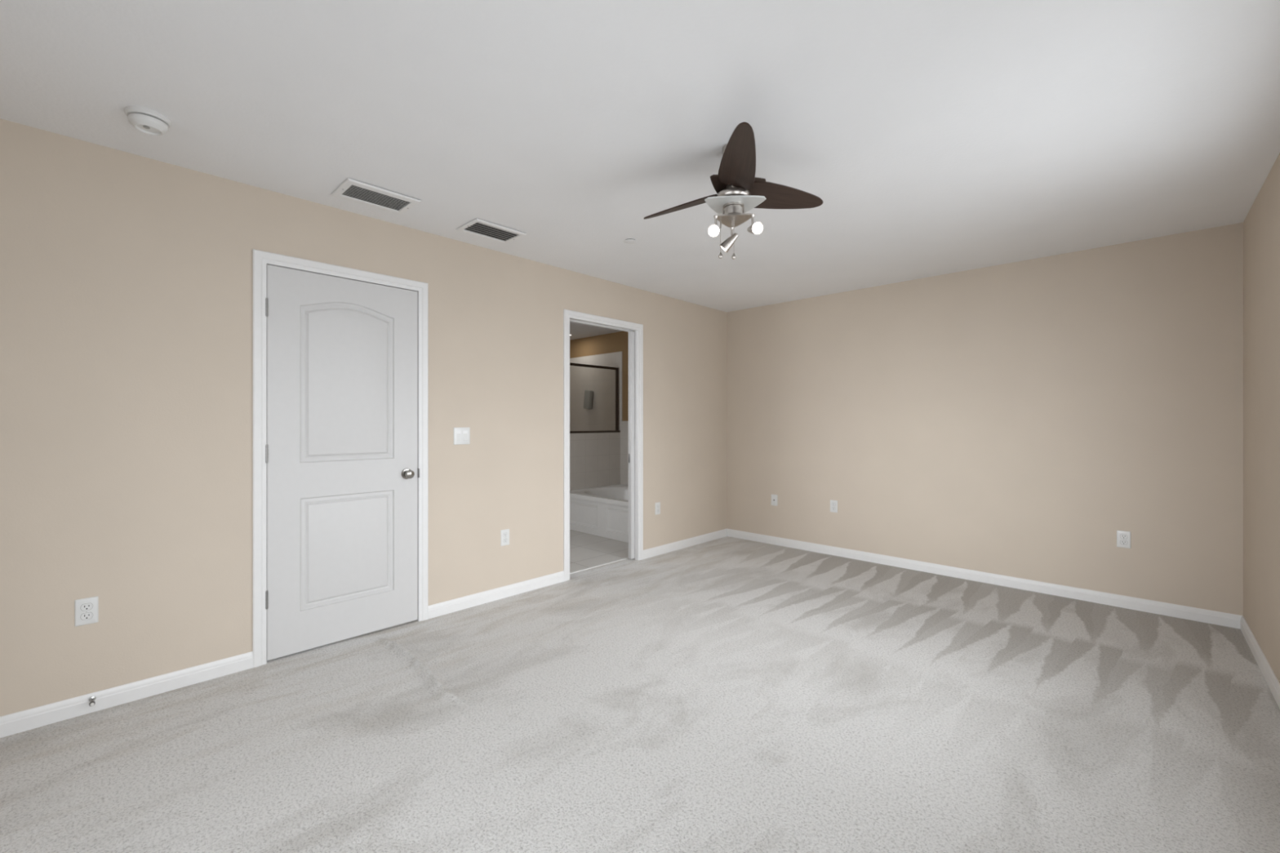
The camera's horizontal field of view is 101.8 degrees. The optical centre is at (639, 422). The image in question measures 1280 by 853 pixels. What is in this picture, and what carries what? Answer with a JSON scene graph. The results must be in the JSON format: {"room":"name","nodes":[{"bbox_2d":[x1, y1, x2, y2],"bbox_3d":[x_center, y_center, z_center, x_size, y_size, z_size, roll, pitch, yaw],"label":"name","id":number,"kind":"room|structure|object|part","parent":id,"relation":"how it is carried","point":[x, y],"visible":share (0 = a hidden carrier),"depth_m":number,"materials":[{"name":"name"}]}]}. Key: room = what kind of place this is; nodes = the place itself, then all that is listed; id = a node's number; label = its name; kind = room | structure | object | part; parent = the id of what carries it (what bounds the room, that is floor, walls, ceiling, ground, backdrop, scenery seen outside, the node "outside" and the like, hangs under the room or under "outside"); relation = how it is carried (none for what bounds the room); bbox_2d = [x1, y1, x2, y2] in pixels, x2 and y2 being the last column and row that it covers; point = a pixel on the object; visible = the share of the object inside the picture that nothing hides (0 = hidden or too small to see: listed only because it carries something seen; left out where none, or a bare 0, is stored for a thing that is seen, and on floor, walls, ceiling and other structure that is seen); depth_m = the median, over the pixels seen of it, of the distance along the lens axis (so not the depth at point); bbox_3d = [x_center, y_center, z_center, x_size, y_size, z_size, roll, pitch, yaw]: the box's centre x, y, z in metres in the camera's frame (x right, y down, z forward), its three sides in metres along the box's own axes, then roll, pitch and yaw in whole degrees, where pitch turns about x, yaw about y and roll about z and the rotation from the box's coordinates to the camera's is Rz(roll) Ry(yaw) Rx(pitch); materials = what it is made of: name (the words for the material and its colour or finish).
{"room":"empty bedroom","nodes":[
{"label":"empty bedroom","id":0,"kind":"room"},
{"bbox_2d":[0,118,726,716],"bbox_3d":[-1.046,0.047,3.694,0.130,2.490,5.870,0,0,44],"label":"wall","id":1,"kind":"structure","parent":0,"point":[126,278],"depth_m":2.47,"materials":[{"name":"beige paint"}]},
{"bbox_2d":[75,595,98,626],"bbox_3d":[-2.361,0.808,2.220,0.008,0.112,0.070,0,0,44],"label":"wall outlet","id":2,"kind":"object","parent":1,"relation":"attached to","point":[86,610],"visible":1,"depth_m":2.22,"materials":[{"name":"white plastic"}]},
{"bbox_2d":[80,612,93,620],"bbox_3d":[-2.359,0.827,2.219,0.002,0.029,0.037,0,0,44],"label":"receptacle","id":3,"kind":"object","parent":2,"relation":"attached to","point":[84,615],"depth_m":2.22,"materials":[{"name":"white plastic"}]},
{"bbox_2d":[80,603,93,610],"bbox_3d":[-2.359,0.788,2.219,0.002,0.029,0.037,0,0,44],"label":"receptacle","id":4,"kind":"object","parent":2,"relation":"attached to","point":[84,606],"depth_m":2.22,"materials":[{"name":"white plastic"}]},
{"bbox_2d":[88,696,95,706],"bbox_3d":[-2.318,1.184,2.202,0.070,0.022,0.022,0,0,44],"label":"door stop","id":5,"kind":"object","parent":1,"relation":"attached to","point":[91,699],"visible":1,"depth_m":2.21,"materials":[{"name":"metal"}]},
{"bbox_2d":[0,651,253,737],"bbox_3d":[-2.492,1.202,2.080,0.013,0.079,1.537,0,0,44],"label":"baseboard","id":6,"kind":"structure","parent":1,"relation":"attached to","point":[43,715],"depth_m":2.29,"materials":[{"name":"white paint"}]},
{"bbox_2d":[252,248,428,667],"bbox_3d":[-1.689,0.204,2.997,0.126,2.156,0.899,0,0,44],"label":"door frame","id":7,"kind":"structure","parent":1,"relation":"attached to","point":[260,259],"depth_m":2.67,"materials":[{"name":"white paint"}]},
{"bbox_2d":[265,264,419,660],"bbox_3d":[-1.646,0.209,2.955,0.096,2.043,0.793,0,0,44],"label":"door","id":8,"kind":"structure","parent":1,"relation":"in","point":[343,472],"depth_m":2.93,"materials":[{"name":"white paint"}]},
{"bbox_3d":[-1.408,0.318,3.173,0.054,0.053,0.053,0,0,44],"label":"knob","id":9,"kind":"part","parent":8,"relation":"part of","materials":[{"name":"silver metal"}]},
{"bbox_2d":[453,427,470,444],"bbox_3d":[-1.181,0.092,3.452,0.009,0.114,0.114,0,0,44],"label":"light switch","id":10,"kind":"object","parent":1,"relation":"attached to","point":[461,435],"visible":1,"depth_m":3.45,"materials":[{"name":"white plastic"}]},
{"bbox_2d":[428,570,564,618],"bbox_3d":[-0.967,1.202,3.673,0.013,0.079,1.076,0,0,44],"label":"baseboard","id":11,"kind":"structure","parent":1,"relation":"attached to","point":[439,609],"depth_m":3.61,"materials":[{"name":"white paint"}]},
{"bbox_2d":[500,528,509,546],"bbox_3d":[-0.955,0.818,3.689,0.008,0.112,0.070,0,0,44],"label":"wall outlet","id":12,"kind":"object","parent":1,"relation":"attached to","point":[504,534],"visible":1,"depth_m":3.68,"materials":[{"name":"white plastic"}]},
{"bbox_2d":[563,309,643,581],"bbox_3d":[-0.327,0.201,4.425,0.134,2.162,0.894,0,0,44],"label":"door frame","id":13,"kind":"structure","parent":1,"relation":"attached to","point":[569,316],"depth_m":4.43,"materials":[{"name":"white paint"}]},
{"bbox_2d":[628,331,635,559],"bbox_3d":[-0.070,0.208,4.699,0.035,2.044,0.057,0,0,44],"label":"door","id":14,"kind":"structure","parent":1,"relation":"in","point":[631,334],"depth_m":4.68,"materials":[{"name":"white paint"}]},
{"bbox_2d":[655,502,660,515],"bbox_3d":[0.167,0.807,4.861,0.008,0.112,0.070,0,0,44],"label":"wall outlet","id":15,"kind":"object","parent":1,"relation":"attached to","point":[658,504],"visible":1,"depth_m":4.86,"materials":[{"name":"white plastic"}]},
{"bbox_2d":[643,528,727,559],"bbox_3d":[0.488,1.202,5.193,0.013,0.079,1.344,0,0,44],"label":"baseboard","id":16,"kind":"structure","parent":1,"relation":"attached to","point":[652,552],"depth_m":5.12,"materials":[{"name":"white paint"}]},
{"bbox_2d":[569,432,620,490],"bbox_3d":[-0.667,0.689,6.540,0.120,1.105,1.046,0,0,44],"label":"wall","id":17,"kind":"structure","parent":0,"point":[594,457],"depth_m":6.55,"materials":[{"name":"beige tile"}]},
{"bbox_2d":[569,362,620,433],"bbox_3d":[-0.639,-0.290,6.513,0.049,0.853,1.044,0,0,44],"label":"screen","id":18,"kind":"object","parent":17,"relation":"on","point":[616,369],"visible":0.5,"depth_m":6.82,"materials":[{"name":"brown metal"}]},
{"bbox_3d":[-0.647,-0.701,6.507,0.035,0.030,1.024,0,0,44],"label":"rail","id":19,"kind":"part","parent":18,"relation":"part of","materials":[{"name":"brown metal"}]},
{"bbox_3d":[-0.639,0.124,6.513,0.049,0.025,1.044,0,0,44],"label":"rail","id":20,"kind":"part","parent":18,"relation":"part of","materials":[{"name":"brown metal"}]},
{"bbox_3d":[-0.302,-0.287,6.867,0.035,0.798,0.026,0,0,44],"label":"post","id":21,"kind":"part","parent":18,"relation":"part of","materials":[{"name":"brown metal"}]},
{"bbox_2d":[0,529,1279,852],"bbox_3d":[-0.883,1.250,3.480,7.000,0.084,5.786,0,0,44],"label":"floor","id":22,"kind":"structure","parent":0,"point":[726,694],"depth_m":2.07,"materials":[{"name":"carpet"}]},
{"bbox_2d":[569,484,628,542],"bbox_3d":[-0.037,1.032,5.962,1.588,0.420,1.010,0,0,44],"label":"bathtub","id":23,"kind":"object","parent":22,"relation":"on","point":[600,511],"visible":0.42,"depth_m":5.76,"materials":[{"name":"white plastic"}]},
{"bbox_2d":[569,484,628,506],"bbox_3d":[-0.037,0.997,5.962,1.588,0.350,1.010,0,0,44],"label":"basin","id":24,"kind":"object","parent":23,"relation":"in","point":[613,495],"depth_m":5.99,"materials":[{"name":"white plastic"}]},
{"bbox_2d":[569,556,628,573],"bbox_3d":[-0.374,1.259,4.481,0.032,0.046,0.794,0,0,44],"label":"threshold","id":25,"kind":"object","parent":22,"relation":"on","point":[626,557],"visible":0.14,"depth_m":4.49,"materials":[{"name":"stone"}]},
{"bbox_2d":[0,0,1279,340],"bbox_3d":[-0.887,-1.248,3.470,7.210,0.100,6.006,0,0,44],"label":"ceiling","id":26,"kind":"structure","parent":0,"point":[933,138],"depth_m":2.03,"materials":[{"name":"paint"}]},
{"bbox_2d":[124,106,171,135],"bbox_3d":[-1.925,-1.171,2.038,0.134,0.055,0.134,0,0,44],"label":"smoke detector","id":27,"kind":"object","parent":26,"relation":"attached to","point":[145,120],"visible":1,"depth_m":2.01,"materials":[{"name":"white plastic"}]},
{"bbox_2d":[331,177,421,215],"bbox_3d":[-1.402,-1.191,2.771,0.270,0.014,0.360,0,0,44],"label":"ceiling vent","id":28,"kind":"object","parent":26,"relation":"in","point":[352,190],"visible":1,"depth_m":2.75,"materials":[{"name":"white metal"}]},
{"bbox_2d":[456,218,526,244],"bbox_3d":[-0.929,-1.191,3.264,0.255,0.014,0.345,0,0,44],"label":"ceiling vent","id":29,"kind":"object","parent":26,"relation":"in","point":[477,227],"visible":1,"depth_m":3.25,"materials":[{"name":"white metal"}]},
{"bbox_2d":[624,239,636,244],"bbox_3d":[-0.064,-1.194,3.439,0.082,0.008,0.082,0,0,44],"label":"sprinkler cover","id":30,"kind":"object","parent":26,"relation":"attached to","point":[627,241],"visible":1,"depth_m":3.42,"materials":[{"name":"white metal"}]},
{"bbox_2d":[643,121,822,259],"bbox_3d":[0.343,-0.952,2.323,0.821,0.493,0.811,0,0,44],"label":"ceiling fan","id":31,"kind":"object","parent":26,"relation":"hanging from","point":[737,188],"visible":1,"depth_m":2.23,"materials":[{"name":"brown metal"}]},
{"bbox_3d":[0.194,-1.008,2.443,0.441,0.056,0.147,0,0,38],"label":"blade","id":32,"kind":"part","parent":31,"relation":"part of","materials":[{"name":"brown wood"}]},
{"bbox_3d":[0.329,-0.815,2.227,0.051,0.065,0.093,0,0,28],"label":"lamp shade","id":33,"kind":"part","parent":31,"relation":"part of","materials":[{"name":"white glass"}]},
{"bbox_3d":[0.314,-0.809,2.202,0.040,0.041,0.028,0,0,44],"label":"bulb","id":34,"kind":"part","parent":31,"relation":"part of","materials":[{"name":"white glass"}]},
{"bbox_3d":[0.350,-0.811,2.263,0.006,0.145,0.006,0,0,44],"label":"pull chain","id":35,"kind":"part","parent":31,"relation":"part of","materials":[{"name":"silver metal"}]},
{"bbox_3d":[0.405,-0.815,2.374,0.086,0.085,0.051,0,0,7],"label":"lamp shade","id":36,"kind":"part","parent":31,"relation":"part of","materials":[{"name":"silver metal"}]},
{"bbox_3d":[0.415,-0.886,2.261,0.153,0.007,0.163,0,0,44],"label":"light plate","id":37,"kind":"part","parent":31,"relation":"part of","materials":[{"name":"silver metal"}]},
{"bbox_3d":[0.415,-0.947,2.253,0.246,0.006,0.255,0,0,44],"label":"glass plate","id":38,"kind":"part","parent":31,"relation":"part of","materials":[{"name":"white glass"}]},
{"bbox_3d":[0.381,-1.008,1.988,0.147,0.056,0.473,0,0,6],"label":"blade","id":39,"kind":"part","parent":31,"relation":"part of","materials":[{"name":"brown wood"}]},
{"bbox_3d":[0.398,-1.035,2.253,0.247,0.006,0.229,0,0,44],"label":"plate","id":40,"kind":"part","parent":31,"relation":"part of","materials":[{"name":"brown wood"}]},
{"bbox_3d":[0.478,-0.815,2.211,0.051,0.059,0.093,0,0,-21],"label":"lamp shade","id":41,"kind":"part","parent":31,"relation":"part of","materials":[{"name":"white glass"}]},
{"bbox_3d":[0.490,-0.812,2.181,0.028,0.042,0.037,0,0,44],"label":"bulb","id":42,"kind":"part","parent":31,"relation":"part of","materials":[{"name":"white glass"}]},
{"bbox_3d":[0.650,-1.008,2.347,0.400,0.056,0.147,0,0,-16],"label":"blade","id":43,"kind":"part","parent":31,"relation":"part of","materials":[{"name":"brown wood"}]},
{"bbox_2d":[569,222,1243,615],"bbox_3d":[1.183,0.047,5.552,7.120,2.490,0.136,0,0,44],"label":"wall","id":44,"kind":"structure","parent":0,"point":[1013,419],"depth_m":3.88,"materials":[{"name":"beige paint"}]},
{"bbox_2d":[569,351,628,484],"bbox_3d":[-0.262,0.156,6.884,3.190,2.172,0.009,0,0,44],"label":"wall tile","id":45,"kind":"structure","parent":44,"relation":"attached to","point":[602,417],"depth_m":7.16,"materials":[{"name":"beige tile"}]},
{"bbox_2d":[583,390,593,408],"bbox_3d":[-0.724,-0.311,7.262,0.176,0.269,0.085,0,0,44],"label":"soap dispenser","id":46,"kind":"object","parent":45,"relation":"attached to","point":[588,394],"visible":1,"depth_m":7.21,"materials":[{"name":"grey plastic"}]},
{"bbox_2d":[771,493,777,506],"bbox_3d":[1.360,0.792,5.279,0.070,0.112,0.013,0,0,44],"label":"cable jack","id":47,"kind":"object","parent":44,"relation":"attached to","point":[774,497],"visible":1,"depth_m":5.28,"materials":[{"name":"white plastic"}]},
{"bbox_2d":[830,499,837,512],"bbox_3d":[1.807,0.786,4.854,0.070,0.112,0.008,0,0,44],"label":"wall outlet","id":48,"kind":"object","parent":44,"relation":"attached to","point":[833,504],"visible":1,"depth_m":4.85,"materials":[{"name":"white plastic"}]},
{"bbox_2d":[727,528,1242,628],"bbox_3d":[2.280,1.202,4.398,3.700,0.079,0.013,0,0,44],"label":"baseboard","id":49,"kind":"structure","parent":44,"relation":"attached to","point":[1233,620],"depth_m":3.87,"materials":[{"name":"white paint"}]},
{"bbox_2d":[1116,530,1130,548],"bbox_3d":[3.239,0.786,3.484,0.070,0.112,0.008,0,0,44],"label":"wall outlet","id":50,"kind":"object","parent":44,"relation":"attached to","point":[1123,538],"visible":1,"depth_m":3.48,"materials":[{"name":"white plastic"}]},
{"bbox_2d":[1120,539,1127,544],"bbox_3d":[3.237,0.805,3.482,0.037,0.029,0.002,0,0,44],"label":"receptacle","id":51,"kind":"object","parent":50,"relation":"attached to","point":[1122,541],"depth_m":3.48,"materials":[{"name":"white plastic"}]},
{"bbox_2d":[1120,533,1127,538],"bbox_3d":[3.237,0.766,3.482,0.037,0.029,0.002,0,0,44],"label":"receptacle","id":52,"kind":"object","parent":50,"relation":"attached to","point":[1122,535],"depth_m":3.48,"materials":[{"name":"white plastic"}]},
{"bbox_2d":[1243,153,1279,683],"bbox_3d":[1.672,0.047,1.009,0.110,2.490,5.750,0,0,44],"label":"wall","id":53,"kind":"structure","parent":0,"point":[1261,224],"depth_m":2.62,"materials":[{"name":"beige paint"}]},
{"bbox_2d":[1240,615,1279,709],"bbox_3d":[1.628,1.202,1.051,0.013,0.079,5.750,0,0,44],"label":"baseboard","id":54,"kind":"structure","parent":53,"relation":"attached to","point":[1270,677],"depth_m":2.59,"materials":[{"name":"white paint"}]}
]}

